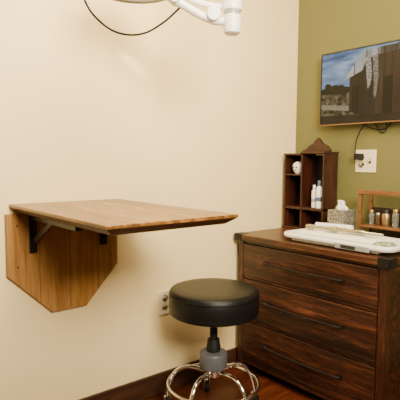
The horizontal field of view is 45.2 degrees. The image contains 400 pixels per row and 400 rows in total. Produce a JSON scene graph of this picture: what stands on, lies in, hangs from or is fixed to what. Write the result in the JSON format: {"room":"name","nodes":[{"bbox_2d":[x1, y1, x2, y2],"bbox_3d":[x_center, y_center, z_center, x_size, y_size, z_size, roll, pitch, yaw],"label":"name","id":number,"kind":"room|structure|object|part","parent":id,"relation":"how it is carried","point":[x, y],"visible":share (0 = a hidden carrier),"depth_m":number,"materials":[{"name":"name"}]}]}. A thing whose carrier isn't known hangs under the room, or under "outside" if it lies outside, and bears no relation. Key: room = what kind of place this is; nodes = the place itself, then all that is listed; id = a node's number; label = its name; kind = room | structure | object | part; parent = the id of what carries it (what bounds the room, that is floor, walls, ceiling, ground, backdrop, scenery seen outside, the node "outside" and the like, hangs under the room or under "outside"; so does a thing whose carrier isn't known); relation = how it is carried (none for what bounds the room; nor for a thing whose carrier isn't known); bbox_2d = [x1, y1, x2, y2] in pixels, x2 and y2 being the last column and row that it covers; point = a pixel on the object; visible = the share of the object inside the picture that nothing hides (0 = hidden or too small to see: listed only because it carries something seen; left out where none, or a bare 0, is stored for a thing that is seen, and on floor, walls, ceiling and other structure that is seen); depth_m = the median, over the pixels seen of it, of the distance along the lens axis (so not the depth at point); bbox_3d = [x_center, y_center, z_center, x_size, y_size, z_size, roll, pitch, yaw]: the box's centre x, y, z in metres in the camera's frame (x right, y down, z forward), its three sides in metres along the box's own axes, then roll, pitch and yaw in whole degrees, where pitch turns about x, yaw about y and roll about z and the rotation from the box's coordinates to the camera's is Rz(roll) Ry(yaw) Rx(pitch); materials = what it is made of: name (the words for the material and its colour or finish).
{"room":"veterinary exam room","nodes":[
{"label":"veterinary exam room","id":0,"kind":"room"},
{"bbox_2d":[0,0,298,399],"bbox_3d":[-1.169,-0.284,1.415,4.600,2.500,0.100,-3,6,-39],"label":"wall","id":1,"kind":"structure","parent":0,"point":[185,112],"depth_m":2.10,"materials":[{"name":"beige paint"}]},
{"bbox_2d":[4,199,237,311],"bbox_3d":[-0.300,0.244,1.633,0.470,0.430,0.739,-3,6,-39],"label":"table","id":2,"kind":"object","parent":1,"relation":"attached to","point":[60,254],"visible":1,"depth_m":1.79,"materials":[{"name":"brown wood"}]},
{"bbox_3d":[-0.534,0.238,1.906,0.457,0.394,0.021,-3,6,-39],"label":"wall panel","id":3,"kind":"part","parent":2,"relation":"part of","materials":[{"name":"brown wood"}]},
{"bbox_2d":[78,347,237,399],"bbox_3d":[-1.185,0.918,1.431,4.484,0.099,0.014,-3,6,-39],"label":"baseboard","id":4,"kind":"structure","parent":1,"relation":"attached to","point":[155,384],"depth_m":2.21,"materials":[{"name":"brown wood"}]},
{"bbox_2d":[158,289,169,315],"bbox_3d":[-0.164,0.479,2.242,0.070,0.114,0.009,-3,6,-39],"label":"wall outlet","id":5,"kind":"object","parent":1,"relation":"attached to","point":[163,296],"visible":0.95,"depth_m":2.24,"materials":[{"name":"beige plastic"}]},
{"bbox_2d":[203,370,223,377],"bbox_3d":[0.057,0.734,2.063,0.088,0.036,0.088,-3,6,-39],"label":"hub","id":6,"kind":"object","parent":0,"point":[210,373],"depth_m":2.02,"materials":[{"name":"silver metal"}]},
{"bbox_2d":[144,363,324,399],"bbox_3d":[0.095,1.146,-0.017,4.600,0.100,4.100,-3,6,-39],"label":"floor","id":7,"kind":"structure","parent":0,"point":[272,387],"depth_m":2.29,"materials":[{"name":"brown wood"}]},
{"bbox_2d":[163,278,259,399],"bbox_3d":[0.069,0.648,2.048,0.439,0.556,0.431,-3,6,-39],"label":"stool","id":8,"kind":"object","parent":7,"relation":"on","point":[213,303],"visible":1,"depth_m":1.96,"materials":[{"name":"black leather"}]},
{"bbox_3d":[-0.061,0.789,2.092,0.189,0.152,0.019,1,5,11],"label":"leg","id":9,"kind":"part","parent":8,"relation":"part of","materials":[{"name":"silver metal"}]},
{"bbox_3d":[-0.002,0.800,1.965,0.179,0.152,0.082,-3,6,-39],"label":"leg","id":10,"kind":"part","parent":8,"relation":"part of","materials":[{"name":"silver metal"}]},
{"bbox_3d":[0.058,0.617,2.054,0.060,0.058,0.060,-3,6,-39],"label":"height knob","id":11,"kind":"part","parent":8,"relation":"part of","materials":[{"name":"black plastic"}]},
{"bbox_3d":[0.059,0.427,2.038,0.385,0.114,0.385,-3,6,-39],"label":"seat","id":12,"kind":"part","parent":8,"relation":"part of","materials":[{"name":"black leather"}]},
{"bbox_3d":[0.138,0.800,1.980,0.019,0.152,0.189,-4,6,-42],"label":"leg","id":13,"kind":"part","parent":8,"relation":"part of","materials":[{"name":"silver metal"}]},
{"bbox_3d":[0.166,0.789,2.118,0.189,0.152,0.019,-2,5,-24],"label":"leg","id":14,"kind":"part","parent":8,"relation":"part of","materials":[{"name":"silver metal"}]},
{"bbox_2d":[234,227,399,399],"bbox_3d":[0.632,0.547,2.328,0.500,0.722,0.853,-3,6,-39],"label":"dresser","id":15,"kind":"object","parent":7,"relation":"on","point":[326,325],"visible":0.94,"depth_m":2.08,"materials":[{"name":"brown wood"}]},
{"bbox_3d":[0.222,0.546,2.499,0.035,0.690,0.035,-3,6,-39],"label":"post","id":16,"kind":"part","parent":15,"relation":"part of","materials":[{"name":"brown wood"}]},
{"bbox_3d":[0.447,0.738,2.192,0.023,0.020,0.448,-3,6,-39],"label":"handle","id":17,"kind":"part","parent":15,"relation":"part of","materials":[{"name":"metal"}]},
{"bbox_3d":[0.449,0.521,2.174,0.023,0.020,0.448,-3,6,-39],"label":"handle","id":18,"kind":"part","parent":15,"relation":"part of","materials":[{"name":"metal"}]},
{"bbox_3d":[0.450,0.322,2.158,0.023,0.020,0.448,-3,6,-39],"label":"handle","id":19,"kind":"part","parent":15,"relation":"part of","materials":[{"name":"metal"}]},
{"bbox_3d":[0.471,0.741,2.212,0.041,0.196,0.744,-3,6,-39],"label":"drawer","id":20,"kind":"part","parent":15,"relation":"part of","materials":[{"name":"brown wood"}]},
{"bbox_2d":[282,138,338,228],"bbox_3d":[0.596,-0.087,2.610,0.127,0.495,0.275,-3,6,-39],"label":"shelf","id":21,"kind":"object","parent":15,"relation":"on","point":[298,212],"visible":0.82,"depth_m":2.61,"materials":[{"name":"brown wood"}]},
{"bbox_2d":[293,161,300,173],"bbox_3d":[0.544,-0.179,2.650,0.066,0.069,0.066,-3,6,-39],"label":"ornament","id":22,"kind":"object","parent":21,"relation":"in","point":[297,165],"visible":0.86,"depth_m":2.63,"materials":[{"name":"white ceramic"}]},
{"bbox_3d":[0.642,-0.049,2.652,0.005,0.391,0.247,-3,6,-39],"label":"panel","id":23,"kind":"part","parent":21,"relation":"part of","materials":[{"name":"brown wood"}]},
{"bbox_2d":[311,185,315,207],"bbox_3d":[0.612,-0.021,2.571,0.029,0.120,0.029,-1,5,-20],"label":"lotion bottle","id":24,"kind":"object","parent":21,"relation":"on","point":[313,196],"visible":0.89,"depth_m":2.56,"materials":[{"name":"white plastic"}]},
{"bbox_2d":[315,181,321,207],"bbox_3d":[0.629,-0.030,2.533,0.037,0.145,0.037,-3,6,-39],"label":"lotion bottle","id":25,"kind":"object","parent":21,"relation":"on","point":[318,204],"visible":0.92,"depth_m":2.52,"materials":[{"name":"white plastic"}]},
{"bbox_3d":[0.473,0.525,2.194,0.041,0.201,0.744,-3,6,-39],"label":"drawer","id":26,"kind":"part","parent":15,"relation":"part of","materials":[{"name":"brown wood"}]},
{"bbox_3d":[0.474,0.325,2.178,0.041,0.161,0.744,-3,6,-39],"label":"drawer","id":27,"kind":"part","parent":15,"relation":"part of","materials":[{"name":"brown wood"}]},
{"bbox_2d":[284,228,399,253],"bbox_3d":[0.653,0.181,2.144,0.268,0.039,0.560,-3,6,-39],"label":"scale","id":28,"kind":"object","parent":15,"relation":"on","point":[337,243],"visible":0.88,"depth_m":2.02,"materials":[{"name":"white plastic"}]},
{"bbox_2d":[296,229,398,243],"bbox_3d":[0.654,0.156,2.170,0.168,0.019,0.443,-3,6,-39],"label":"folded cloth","id":29,"kind":"object","parent":28,"relation":"on","point":[370,239],"visible":0.8,"depth_m":2.09,"materials":[{"name":"white fabric"}]},
{"bbox_2d":[315,222,353,229],"bbox_3d":[0.627,0.124,2.248,0.180,0.026,0.027,4,6,39],"label":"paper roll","id":30,"kind":"object","parent":29,"relation":"on","point":[316,223],"visible":0.65,"depth_m":2.23,"materials":[{"name":"white paper"}]},
{"bbox_2d":[305,224,383,235],"bbox_3d":[0.636,0.135,2.133,0.025,0.025,0.380,-4,6,-44],"label":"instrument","id":31,"kind":"object","parent":29,"relation":"on","point":[308,226],"visible":1,"depth_m":2.13,"materials":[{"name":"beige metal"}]},
{"bbox_3d":[0.630,0.196,1.983,0.024,0.024,0.160,-3,6,-39],"label":"control panel","id":32,"kind":"part","parent":28,"relation":"part of","materials":[{"name":"white plastic"}]},
{"bbox_2d":[373,241,396,246],"bbox_3d":[0.746,0.176,1.938,0.078,0.017,0.071,5,7,45],"label":"printed paper","id":33,"kind":"object","parent":28,"relation":"on","point":[382,244],"visible":0.92,"depth_m":1.92,"materials":[{"name":"beige paper"}]},
{"bbox_2d":[328,200,355,229],"bbox_3d":[0.702,0.090,2.383,0.096,0.182,0.096,-3,6,-39],"label":"tissue box","id":34,"kind":"object","parent":15,"relation":"on","point":[341,214],"visible":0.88,"depth_m":2.36,"materials":[{"name":"beige cardboard"}]},
{"bbox_2d":[357,189,399,231],"bbox_3d":[0.892,0.075,2.242,0.115,0.238,0.290,-3,6,-39],"label":"rack","id":35,"kind":"object","parent":15,"relation":"on","point":[360,192],"visible":0.66,"depth_m":2.29,"materials":[{"name":"brown wood"}]},
{"bbox_2d":[368,209,374,223],"bbox_3d":[0.830,0.082,2.321,0.028,0.070,0.028,-3,6,-39],"label":"jar","id":36,"kind":"object","parent":35,"relation":"on","point":[371,219],"visible":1,"depth_m":2.31,"materials":[{"name":"clear glass"}]},
{"bbox_2d":[375,213,380,224],"bbox_3d":[0.852,0.090,2.296,0.026,0.058,0.026,-3,6,-39],"label":"jar","id":37,"kind":"object","parent":35,"relation":"on","point":[378,215],"visible":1,"depth_m":2.29,"materials":[{"name":"orange glass"}]},
{"bbox_2d":[360,223,399,231],"bbox_3d":[0.893,0.130,2.248,0.108,0.012,0.260,-3,6,-39],"label":"shelf","id":38,"kind":"object","parent":35,"relation":"attached to","point":[369,226],"depth_m":2.25,"materials":[{"name":"brown wood"}]},
{"bbox_2d":[381,210,390,225],"bbox_3d":[0.878,0.084,2.264,0.042,0.075,0.042,-3,6,-39],"label":"jar","id":39,"kind":"object","parent":35,"relation":"on","point":[385,216],"visible":1,"depth_m":2.25,"materials":[{"name":"gold metal"}]},
{"bbox_3d":[0.878,0.055,2.261,0.038,0.016,0.038,-3,6,-39],"label":"lid","id":40,"kind":"part","parent":39,"relation":"part of","materials":[{"name":"metal"}]},
{"bbox_2d":[392,209,398,226],"bbox_3d":[0.908,0.084,2.227,0.032,0.082,0.032,-3,6,-39],"label":"jar","id":41,"kind":"object","parent":35,"relation":"on","point":[395,214],"visible":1,"depth_m":2.21,"materials":[{"name":"clear glass"}]},
{"bbox_3d":[0.722,0.598,1.896,0.035,0.690,0.035,-3,6,-39],"label":"post","id":42,"kind":"part","parent":15,"relation":"part of","materials":[{"name":"brown wood"}]},
{"bbox_2d":[295,0,399,238],"bbox_3d":[1.868,-0.250,1.265,0.110,2.500,4.000,-3,6,-39],"label":"wall","id":43,"kind":"structure","parent":0,"point":[324,26],"depth_m":2.49,"materials":[{"name":"green paint"}]},
{"bbox_2d":[320,39,399,125],"bbox_3d":[0.889,-0.558,2.294,0.063,0.374,0.710,-3,6,-39],"label":"television","id":44,"kind":"object","parent":43,"relation":"attached to","point":[360,85],"visible":1,"depth_m":2.37,"materials":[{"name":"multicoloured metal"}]},
{"bbox_3d":[0.866,-0.373,2.291,0.006,0.006,0.710,-3,6,-39],"label":"trim","id":45,"kind":"part","parent":44,"relation":"part of","materials":[{"name":"brown metal"}]},
{"bbox_2d":[365,122,391,132],"bbox_3d":[0.870,-0.363,2.361,0.013,0.070,0.155,-3,6,-39],"label":"cable","id":46,"kind":"object","parent":44,"relation":"hanging from","point":[386,122],"visible":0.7,"depth_m":2.35,"materials":[{"name":"black rubber"}]},
{"bbox_2d":[355,150,376,172],"bbox_3d":[0.833,-0.196,2.423,0.020,0.114,0.116,-3,6,-39],"label":"wall outlet","id":47,"kind":"object","parent":43,"relation":"attached to","point":[368,164],"visible":0.83,"depth_m":2.42,"materials":[{"name":"beige plastic"}]},
{"bbox_2d":[354,124,364,159],"bbox_3d":[0.805,-0.303,2.416,0.042,0.202,0.057,-3,6,-39],"label":"power adapter","id":48,"kind":"object","parent":47,"relation":"attached to","point":[357,156],"visible":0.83,"depth_m":2.42,"materials":[{"name":"black plastic"}]},
{"bbox_3d":[0.113,-1.446,-0.227,4.600,0.100,4.100,-3,6,-39],"label":"ceiling","id":49,"kind":"structure","parent":0,"visible":0},
{"bbox_2d":[84,0,241,35],"bbox_3d":[-0.079,-1.034,1.522,0.634,1.005,0.268,0,5,0],"label":"lamp","id":50,"kind":"object","parent":49,"relation":"attached to","point":[231,20],"visible":1,"depth_m":1.54,"materials":[{"name":"white plastic"}]},
{"bbox_3d":[-0.028,-0.642,1.559,0.250,0.147,0.049,0,5,-3],"label":"swing arm","id":51,"kind":"part","parent":50,"relation":"part of","materials":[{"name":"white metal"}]}
]}

